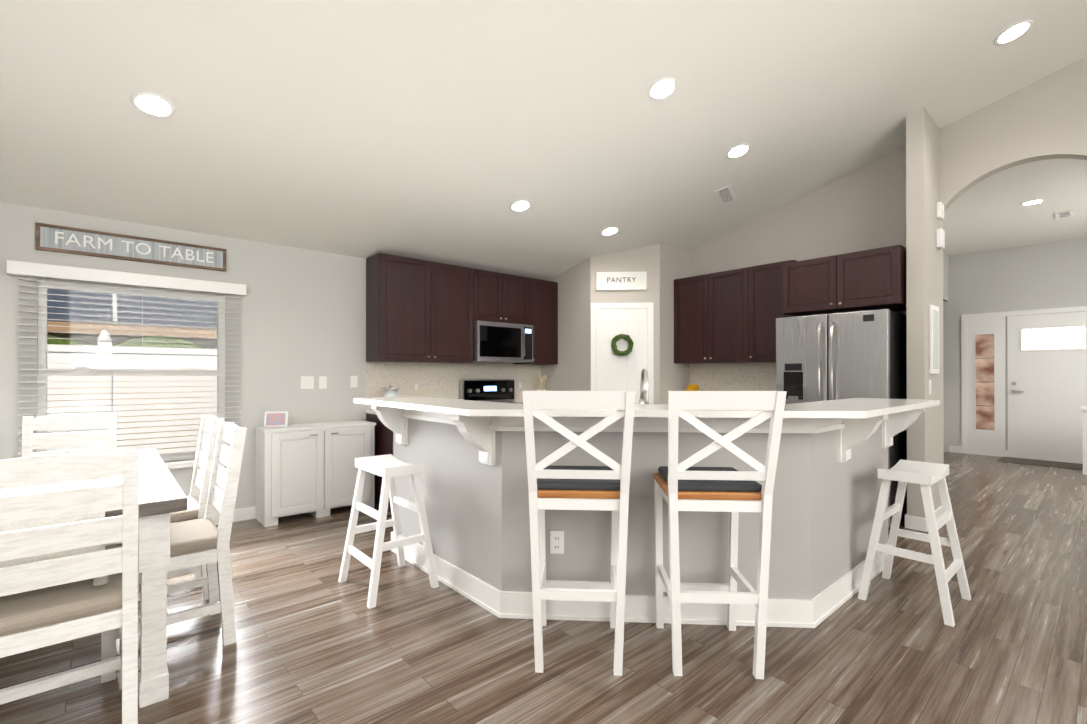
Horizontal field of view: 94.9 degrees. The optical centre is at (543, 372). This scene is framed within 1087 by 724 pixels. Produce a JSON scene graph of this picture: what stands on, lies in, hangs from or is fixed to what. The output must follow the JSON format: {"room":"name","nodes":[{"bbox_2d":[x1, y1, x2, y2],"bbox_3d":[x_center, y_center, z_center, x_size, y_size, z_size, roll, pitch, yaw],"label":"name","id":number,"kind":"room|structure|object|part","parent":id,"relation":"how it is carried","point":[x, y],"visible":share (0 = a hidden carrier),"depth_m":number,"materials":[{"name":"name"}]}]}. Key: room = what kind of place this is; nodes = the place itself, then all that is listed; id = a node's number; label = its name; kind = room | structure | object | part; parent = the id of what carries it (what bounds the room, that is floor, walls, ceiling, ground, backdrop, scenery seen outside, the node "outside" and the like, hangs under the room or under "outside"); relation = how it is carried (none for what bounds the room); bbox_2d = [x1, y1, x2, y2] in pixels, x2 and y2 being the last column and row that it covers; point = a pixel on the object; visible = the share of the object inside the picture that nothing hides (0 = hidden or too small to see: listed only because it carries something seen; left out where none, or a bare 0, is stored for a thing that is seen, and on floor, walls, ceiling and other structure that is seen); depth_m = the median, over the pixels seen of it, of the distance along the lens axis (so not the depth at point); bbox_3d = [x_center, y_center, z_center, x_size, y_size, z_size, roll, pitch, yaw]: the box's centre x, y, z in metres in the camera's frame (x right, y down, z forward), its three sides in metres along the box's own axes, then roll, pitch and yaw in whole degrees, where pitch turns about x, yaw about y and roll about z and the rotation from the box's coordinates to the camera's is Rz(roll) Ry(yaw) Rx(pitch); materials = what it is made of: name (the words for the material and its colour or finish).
{"room":"dining room","nodes":[
{"label":"dining room","id":0,"kind":"room"},
{"bbox_2d":[0,202,533,508],"bbox_3d":[-1.940,0.011,4.928,7.640,2.520,0.165,0,0,-41],"label":"wall","id":1,"kind":"structure","parent":0,"point":[302,312],"depth_m":4.31,"materials":[{"name":"paint"}]},
{"bbox_2d":[6,260,245,468],"bbox_3d":[-3.083,0.000,3.819,1.400,1.505,0.084,0,0,-41],"label":"window blind","id":2,"kind":"object","parent":1,"relation":"attached to","point":[37,270],"visible":0.92,"depth_m":3.78,"materials":[{"name":"white plastic"}]},
{"bbox_2d":[35,222,225,271],"bbox_3d":[-3.103,-0.950,3.840,1.129,0.185,0.031,0,0,-41],"label":"sign","id":3,"kind":"object","parent":1,"relation":"attached to","point":[63,239],"visible":1,"depth_m":3.78,"materials":[{"name":"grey wood"}]},
{"bbox_2d":[216,506,255,524],"bbox_3d":[-3.230,1.215,3.734,3.830,0.105,0.013,0,0,-41],"label":"baseboard","id":4,"kind":"structure","parent":1,"relation":"attached to","point":[247,513],"depth_m":4.30,"materials":[{"name":"white wood"}]},
{"bbox_2d":[300,376,313,388],"bbox_3d":[-2.198,0.090,4.645,0.116,0.116,0.008,0,0,-41],"label":"switch plate","id":5,"kind":"object","parent":1,"relation":"attached to","point":[306,382],"depth_m":4.65,"materials":[{"name":"white plastic"}]},
{"bbox_2d":[319,376,326,388],"bbox_3d":[-2.092,0.090,4.737,0.070,0.116,0.008,0,0,-41],"label":"switch plate","id":6,"kind":"object","parent":1,"relation":"attached to","point":[322,379],"depth_m":4.73,"materials":[{"name":"white plastic"}]},
{"bbox_2d":[350,376,357,387],"bbox_3d":[-1.871,0.087,4.932,0.070,0.116,0.008,0,0,-41],"label":"switch plate","id":7,"kind":"object","parent":1,"relation":"attached to","point":[353,379],"depth_m":4.93,"materials":[{"name":"white plastic"}]},
{"bbox_2d":[366,253,477,362],"bbox_3d":[-1.253,-0.630,5.260,1.118,1.035,0.332,0,0,-41],"label":"upper cabinet","id":8,"kind":"object","parent":1,"relation":"attached to","point":[421,311],"depth_m":5.04,"materials":[{"name":"brown wood"}]},
{"bbox_2d":[366,362,540,408],"bbox_3d":[-0.906,0.127,5.778,2.322,0.473,0.008,0,0,-41],"label":"tile backsplash","id":9,"kind":"structure","parent":1,"relation":"attached to","point":[437,380],"depth_m":5.54,"materials":[{"name":"tile"}]},
{"bbox_2d":[478,269,529,324],"bbox_3d":[-0.573,-0.858,5.857,0.804,0.575,0.332,0,0,-41],"label":"upper cabinet","id":10,"kind":"object","parent":1,"relation":"attached to","point":[504,298],"depth_m":5.74,"materials":[{"name":"brown wood"}]},
{"bbox_2d":[473,320,532,362],"bbox_3d":[-0.533,-0.348,5.809,0.792,0.440,0.452,0,0,-41],"label":"microwave","id":11,"kind":"object","parent":10,"relation":"attached to","point":[500,342],"visible":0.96,"depth_m":5.63,"materials":[{"name":"silver metal"}]},
{"bbox_2d":[513,278,557,364],"bbox_3d":[-0.120,-0.627,6.253,0.517,1.035,0.332,0,0,-41],"label":"upper cabinet","id":12,"kind":"object","parent":1,"relation":"attached to","point":[543,293],"depth_m":6.15,"materials":[{"name":"brown wood"}]},
{"bbox_2d":[0,451,1086,723],"bbox_3d":[2.737,1.316,3.228,12.440,0.100,8.880,0,0,-41],"label":"floor","id":13,"kind":"structure","parent":0,"point":[316,643],"depth_m":2.26,"materials":[{"name":"brown wood"}]},
{"bbox_2d":[22,413,116,456],"bbox_3d":[-2.823,0.761,2.974,0.430,1.007,0.525,0,0,-41],"label":"dining chair","id":14,"kind":"object","parent":13,"relation":"on","point":[30,425],"visible":0.25,"depth_m":3.13,"materials":[{"name":"white wood"}]},
{"bbox_2d":[0,449,138,723],"bbox_3d":[-1.691,0.757,1.713,0.450,1.007,0.525,0,0,-41],"label":"dining chair","id":15,"kind":"object","parent":13,"relation":"on","point":[45,603],"visible":1,"depth_m":1.62,"materials":[{"name":"white wood"}]},
{"bbox_2d":[0,449,187,707],"bbox_3d":[-2.244,0.870,2.276,0.850,0.786,1.728,0,0,-41],"label":"dining table","id":16,"kind":"object","parent":13,"relation":"on","point":[162,496],"visible":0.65,"depth_m":1.91,"materials":[{"name":"white wood"}]},
{"bbox_2d":[101,422,246,682],"bbox_3d":[-1.748,0.759,2.358,0.525,1.007,0.430,0,0,-41],"label":"dining chair","id":17,"kind":"object","parent":13,"relation":"on","point":[203,541],"visible":0.6,"depth_m":2.32,"materials":[{"name":"white wood"}]},
{"bbox_2d":[138,415,223,599],"bbox_3d":[-2.156,0.761,2.824,0.525,1.007,0.430,0,0,-41],"label":"dining chair","id":18,"kind":"object","parent":13,"relation":"on","point":[202,469],"visible":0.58,"depth_m":2.80,"materials":[{"name":"white wood"}]},
{"bbox_2d":[254,411,375,526],"bbox_3d":[-2.042,0.803,4.523,0.949,0.933,0.367,0,0,-41],"label":"base cabinet","id":19,"kind":"object","parent":13,"relation":"on","point":[311,468],"visible":0.96,"depth_m":4.33,"materials":[{"name":"white painted wood"}]},
{"bbox_2d":[264,411,287,426],"bbox_3d":[-2.317,0.403,4.328,0.181,0.133,0.116,0,0,-41],"label":"photo frame","id":20,"kind":"object","parent":19,"relation":"on","point":[272,419],"depth_m":4.32,"materials":[{"name":"white"}]},
{"bbox_2d":[366,414,392,509],"bbox_3d":[-1.354,0.837,4.966,0.581,0.870,0.631,0,0,-41],"label":"base cabinet","id":21,"kind":"object","parent":13,"relation":"on","point":[383,440],"depth_m":4.76,"materials":[{"name":"brown wood"}]},
{"bbox_2d":[365,410,375,413],"bbox_3d":[-1.174,0.382,5.116,1.078,0.040,0.644,0,0,-41],"label":"countertop","id":22,"kind":"structure","parent":21,"relation":"on","point":[366,411],"depth_m":4.89,"materials":[{"name":"beige stone"}]},
{"bbox_2d":[382,385,399,396],"bbox_3d":[-1.485,0.238,4.863,0.170,0.244,0.170,0,0,-41],"label":"cookie jar","id":23,"kind":"object","parent":22,"relation":"on","point":[390,392],"visible":0.58,"depth_m":4.81,"materials":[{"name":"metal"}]},
{"bbox_2d":[537,375,546,390],"bbox_3d":[-0.022,0.194,6.344,0.149,0.341,0.122,0,0,-41],"label":"utensil crock","id":24,"kind":"object","parent":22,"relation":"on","point":[543,378],"visible":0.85,"depth_m":6.32,"materials":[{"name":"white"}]},
{"bbox_2d":[338,454,438,608],"bbox_3d":[-0.932,0.895,2.993,0.421,0.740,0.476,0,0,-41],"label":"stool","id":25,"kind":"object","parent":13,"relation":"on","point":[388,468],"visible":1,"depth_m":2.93,"materials":[{"name":"white wood"}]},
{"bbox_2d":[460,379,522,403],"bbox_3d":[-0.456,0.674,5.690,0.746,1.200,0.671,0,0,-41],"label":"range","id":26,"kind":"object","parent":13,"relation":"on","point":[496,390],"visible":0.25,"depth_m":5.87,"materials":[{"name":"black metal"}]},
{"bbox_2d":[522,391,634,675],"bbox_3d":[0.156,0.667,2.240,0.444,1.190,0.554,0,0,4],"label":"bar chair","id":27,"kind":"object","parent":13,"relation":"on","point":[603,488],"visible":1,"depth_m":2.08,"materials":[{"name":"white wood"}]},
{"bbox_2d":[354,369,939,627],"bbox_3d":[0.609,0.621,3.300,2.710,1.290,2.710,0,0,-41],"label":"kitchen island","id":28,"kind":"object","parent":13,"relation":"on","point":[831,460],"visible":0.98,"depth_m":2.57,"materials":[{"name":"grey paint"}]},
{"bbox_2d":[640,369,648,403],"bbox_3d":[0.590,0.164,2.852,0.162,0.379,0.194,0,0,-41],"label":"faucet","id":29,"kind":"object","parent":28,"relation":"in","point":[644,382],"depth_m":2.80,"materials":[{"name":"silver metal"}]},
{"bbox_2d":[653,391,786,678],"bbox_3d":[0.736,0.667,2.216,0.444,1.190,0.554,0,0,4],"label":"bar chair","id":30,"kind":"object","parent":13,"relation":"on","point":[684,485],"visible":1,"depth_m":2.05,"materials":[{"name":"white wood"}]},
{"bbox_2d":[776,309,906,527],"bbox_3d":[2.707,0.380,4.534,0.827,1.780,0.890,0,0,-41],"label":"refrigerator","id":31,"kind":"object","parent":13,"relation":"on","point":[844,355],"visible":0.46,"depth_m":4.23,"materials":[{"name":"silver metal"}]},
{"bbox_2d":[858,459,970,626],"bbox_3d":[2.078,0.894,2.798,0.476,0.740,0.421,0,0,-41],"label":"stool","id":32,"kind":"object","parent":13,"relation":"on","point":[925,475],"visible":1,"depth_m":2.76,"materials":[{"name":"white wood"}]},
{"bbox_2d":[997,457,1082,469],"bbox_3d":[7.143,1.274,6.963,0.590,0.008,1.150,0,0,-41],"label":"door mat","id":33,"kind":"object","parent":13,"relation":"on","point":[1078,466],"visible":1,"depth_m":7.03,"materials":[{"name":"grey fabric"}]},
{"bbox_2d":[1080,406,1086,474],"bbox_3d":[7.391,0.855,5.885,0.440,0.840,1.440,0,0,-41],"label":"console table","id":34,"kind":"object","parent":13,"relation":"on","point":[1084,412],"visible":1,"depth_m":6.27,"materials":[{"name":"white wood"}]},
{"bbox_3d":[2.036,0.818,5.494,0.665,0.910,1.385,0,0,-41],"label":"base cabinet","id":35,"kind":"object","parent":13,"relation":"on","visible":0},
{"bbox_2d":[686,384,698,390],"bbox_3d":[1.788,0.246,5.965,0.191,0.234,0.174,0,0,-41],"label":"fruit bowl","id":36,"kind":"object","parent":35,"relation":"on","point":[692,387],"visible":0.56,"depth_m":5.92,"materials":[{"name":"glass"}]},
{"bbox_2d":[0,0,1086,280],"bbox_3d":[0.932,-2.289,1.658,7.640,2.320,8.880,0,0,-41],"label":"ceiling","id":37,"kind":"structure","parent":0,"point":[450,132],"depth_m":3.30,"materials":[{"name":"paint"}]},
{"bbox_2d":[131,92,175,117],"bbox_3d":[-2.188,-1.502,2.803,0.200,0.053,0.194,0,0,-41],"label":"recessed light","id":38,"kind":"object","parent":37,"relation":"in","point":[153,104],"visible":1,"depth_m":2.80,"materials":[{"name":"white"}]},
{"bbox_2d":[510,200,531,211],"bbox_3d":[-0.205,-1.504,4.501,0.200,0.053,0.194,0,0,-41],"label":"recessed light","id":39,"kind":"object","parent":37,"relation":"in","point":[521,205],"visible":1,"depth_m":4.49,"materials":[{"name":"white"}]},
{"bbox_2d":[601,227,618,235],"bbox_3d":[0.705,-1.501,5.298,0.200,0.053,0.194,0,0,-41],"label":"recessed light","id":40,"kind":"object","parent":37,"relation":"in","point":[608,231],"visible":1,"depth_m":5.29,"materials":[{"name":"white"}]},
{"bbox_2d":[648,77,677,99],"bbox_3d":[0.795,-1.893,3.331,0.200,0.053,0.194,0,0,-41],"label":"recessed light","id":41,"kind":"object","parent":37,"relation":"in","point":[663,88],"visible":1,"depth_m":3.33,"materials":[{"name":"white"}]},
{"bbox_2d":[714,185,736,205],"bbox_3d":[1.800,-1.751,4.929,0.157,0.073,0.362,0,0,29],"label":"ceiling vent","id":42,"kind":"object","parent":37,"relation":"in","point":[725,195],"visible":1,"depth_m":4.91,"materials":[{"name":"white metal"}]},
{"bbox_2d":[726,144,750,158],"bbox_3d":[1.639,-1.865,4.203,0.200,0.053,0.194,0,0,-41],"label":"recessed light","id":43,"kind":"object","parent":37,"relation":"in","point":[740,150],"visible":1,"depth_m":4.20,"materials":[{"name":"white"}]},
{"bbox_2d":[994,20,1032,45],"bbox_3d":[3.148,-2.277,3.347,0.200,0.053,0.194,0,0,-41],"label":"recessed light","id":44,"kind":"object","parent":37,"relation":"in","point":[1013,32],"visible":1,"depth_m":3.34,"materials":[{"name":"white"}]},
{"bbox_2d":[541,244,689,403],"bbox_3d":[0.893,-0.124,6.390,1.211,2.800,1.460,0,0,-41],"label":"wall","id":45,"kind":"structure","parent":0,"point":[615,321],"depth_m":5.86,"materials":[{"name":"paint"}]},
{"bbox_3d":[0.918,0.227,5.844,0.529,2.095,0.529,0,0,-41],"label":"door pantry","id":46,"kind":"part","parent":45,"relation":"part of","materials":[{"name":"white wood"}]},
{"bbox_2d":[690,56,1086,505],"bbox_3d":[3.760,-1.061,4.132,0.120,4.660,8.880,0,0,-41],"label":"wall","id":47,"kind":"structure","parent":0,"point":[863,208],"depth_m":4.58,"materials":[{"name":"paint"}]},
{"bbox_2d":[674,268,741,363],"bbox_3d":[2.023,-0.621,5.753,0.352,1.010,0.987,0,0,-41],"label":"upper cabinet","id":48,"kind":"object","parent":47,"relation":"attached to","point":[729,316],"depth_m":5.66,"materials":[{"name":"brown wood"}]},
{"bbox_2d":[690,362,775,390],"bbox_3d":[2.285,0.124,5.714,0.008,0.478,1.389,0,0,-41],"label":"tile backsplash","id":49,"kind":"structure","parent":47,"relation":"attached to","point":[761,376],"depth_m":5.79,"materials":[{"name":"tile"}]},
{"bbox_2d":[742,260,795,362],"bbox_3d":[2.443,-0.622,5.274,0.352,1.010,0.517,0,0,-41],"label":"upper cabinet","id":50,"kind":"object","parent":47,"relation":"attached to","point":[760,282],"depth_m":5.22,"materials":[{"name":"brown wood"}]},
{"bbox_2d":[778,245,906,316],"bbox_3d":[2.826,-0.805,4.625,0.632,0.480,0.944,0,0,-41],"label":"upper cabinet","id":51,"kind":"object","parent":47,"relation":"attached to","point":[872,279],"depth_m":4.38,"materials":[{"name":"brown wood"}]},
{"bbox_2d":[923,506,943,531],"bbox_3d":[3.309,1.217,4.212,0.683,0.105,0.013,0,0,-41],"label":"baseboard","id":52,"kind":"structure","parent":47,"relation":"attached to","point":[939,511],"depth_m":4.20,"materials":[{"name":"white wood"}]},
{"bbox_2d":[906,107,944,517],"bbox_3d":[3.238,-0.455,4.218,0.550,3.448,0.160,0,0,-41],"label":"wall","id":53,"kind":"structure","parent":0,"point":[925,238],"depth_m":4.08,"materials":[{"name":"paint"}]},
{"bbox_2d":[943,253,948,300],"bbox_3d":[4.781,-0.368,6.606,4.680,3.290,0.120,0,0,-41],"label":"wall","id":54,"kind":"structure","parent":0,"point":[945,277],"depth_m":7.97,"materials":[{"name":"paint"}]},
{"bbox_2d":[943,237,1086,456],"bbox_3d":[7.331,-0.366,7.299,0.170,3.290,4.940,0,0,-41],"label":"wall","id":55,"kind":"structure","parent":0,"point":[1014,348],"depth_m":7.49,"materials":[{"name":"paint"}]},
{"bbox_2d":[949,445,1082,463],"bbox_3d":[7.698,1.225,6.811,0.013,0.105,3.410,0,0,-41],"label":"baseboard","id":56,"kind":"structure","parent":55,"relation":"attached to","point":[956,449],"depth_m":7.47,"materials":[{"name":"white wood"}]},
{"bbox_2d":[943,158,1086,255],"bbox_3d":[6.002,-1.947,5.309,4.800,0.100,3.690,0,0,-41],"label":"ceiling","id":57,"kind":"structure","parent":0,"point":[990,213],"depth_m":5.79,"materials":[{"name":"paint"}]},
{"bbox_2d":[1020,199,1044,205],"bbox_3d":[5.433,-1.893,5.548,0.200,0.007,0.200,0,0,-41],"label":"recessed light","id":58,"kind":"object","parent":57,"relation":"in","point":[1033,202],"visible":0.96,"depth_m":5.54,"materials":[{"name":"white"}]},
{"bbox_2d":[1054,210,1074,218],"bbox_3d":[6.226,-1.889,5.963,0.300,0.011,0.160,0,0,-41],"label":"ceiling vent","id":59,"kind":"object","parent":57,"relation":"in","point":[1065,214],"visible":1,"depth_m":5.95,"materials":[{"name":"white metal"}]},
{"label":"outside","id":60,"kind":"structure","parent":0,"visible":0},
{"bbox_3d":[-10.824,1.336,13.696,30.000,0.050,24.740,0,0,-41],"label":"ground","id":61,"kind":"structure","parent":60,"visible":0},
{"bbox_2d":[47,335,201,348],"bbox_3d":[-5.447,0.362,8.132,20.590,1.919,1.472,0,0,-41],"label":"hedge","id":62,"kind":"object","parent":61,"relation":"on","point":[164,340],"depth_m":7.39,"materials":[{"name":"green plant"}]},
{"bbox_2d":[47,330,216,453],"bbox_3d":[-4.688,0.377,6.697,22.000,1.800,0.170,0,0,-41],"label":"fence","id":63,"kind":"object","parent":61,"relation":"on","point":[95,353],"depth_m":6.29,"materials":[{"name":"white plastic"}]},
{"bbox_2d":[47,288,216,348],"bbox_3d":[-9.617,-1.654,12.329,30.000,5.900,8.400,0,0,-41],"label":"neighbouring house","id":64,"kind":"structure","parent":61,"relation":"on","point":[101,325],"depth_m":9.15,"materials":[{"name":"paint"}]}
]}

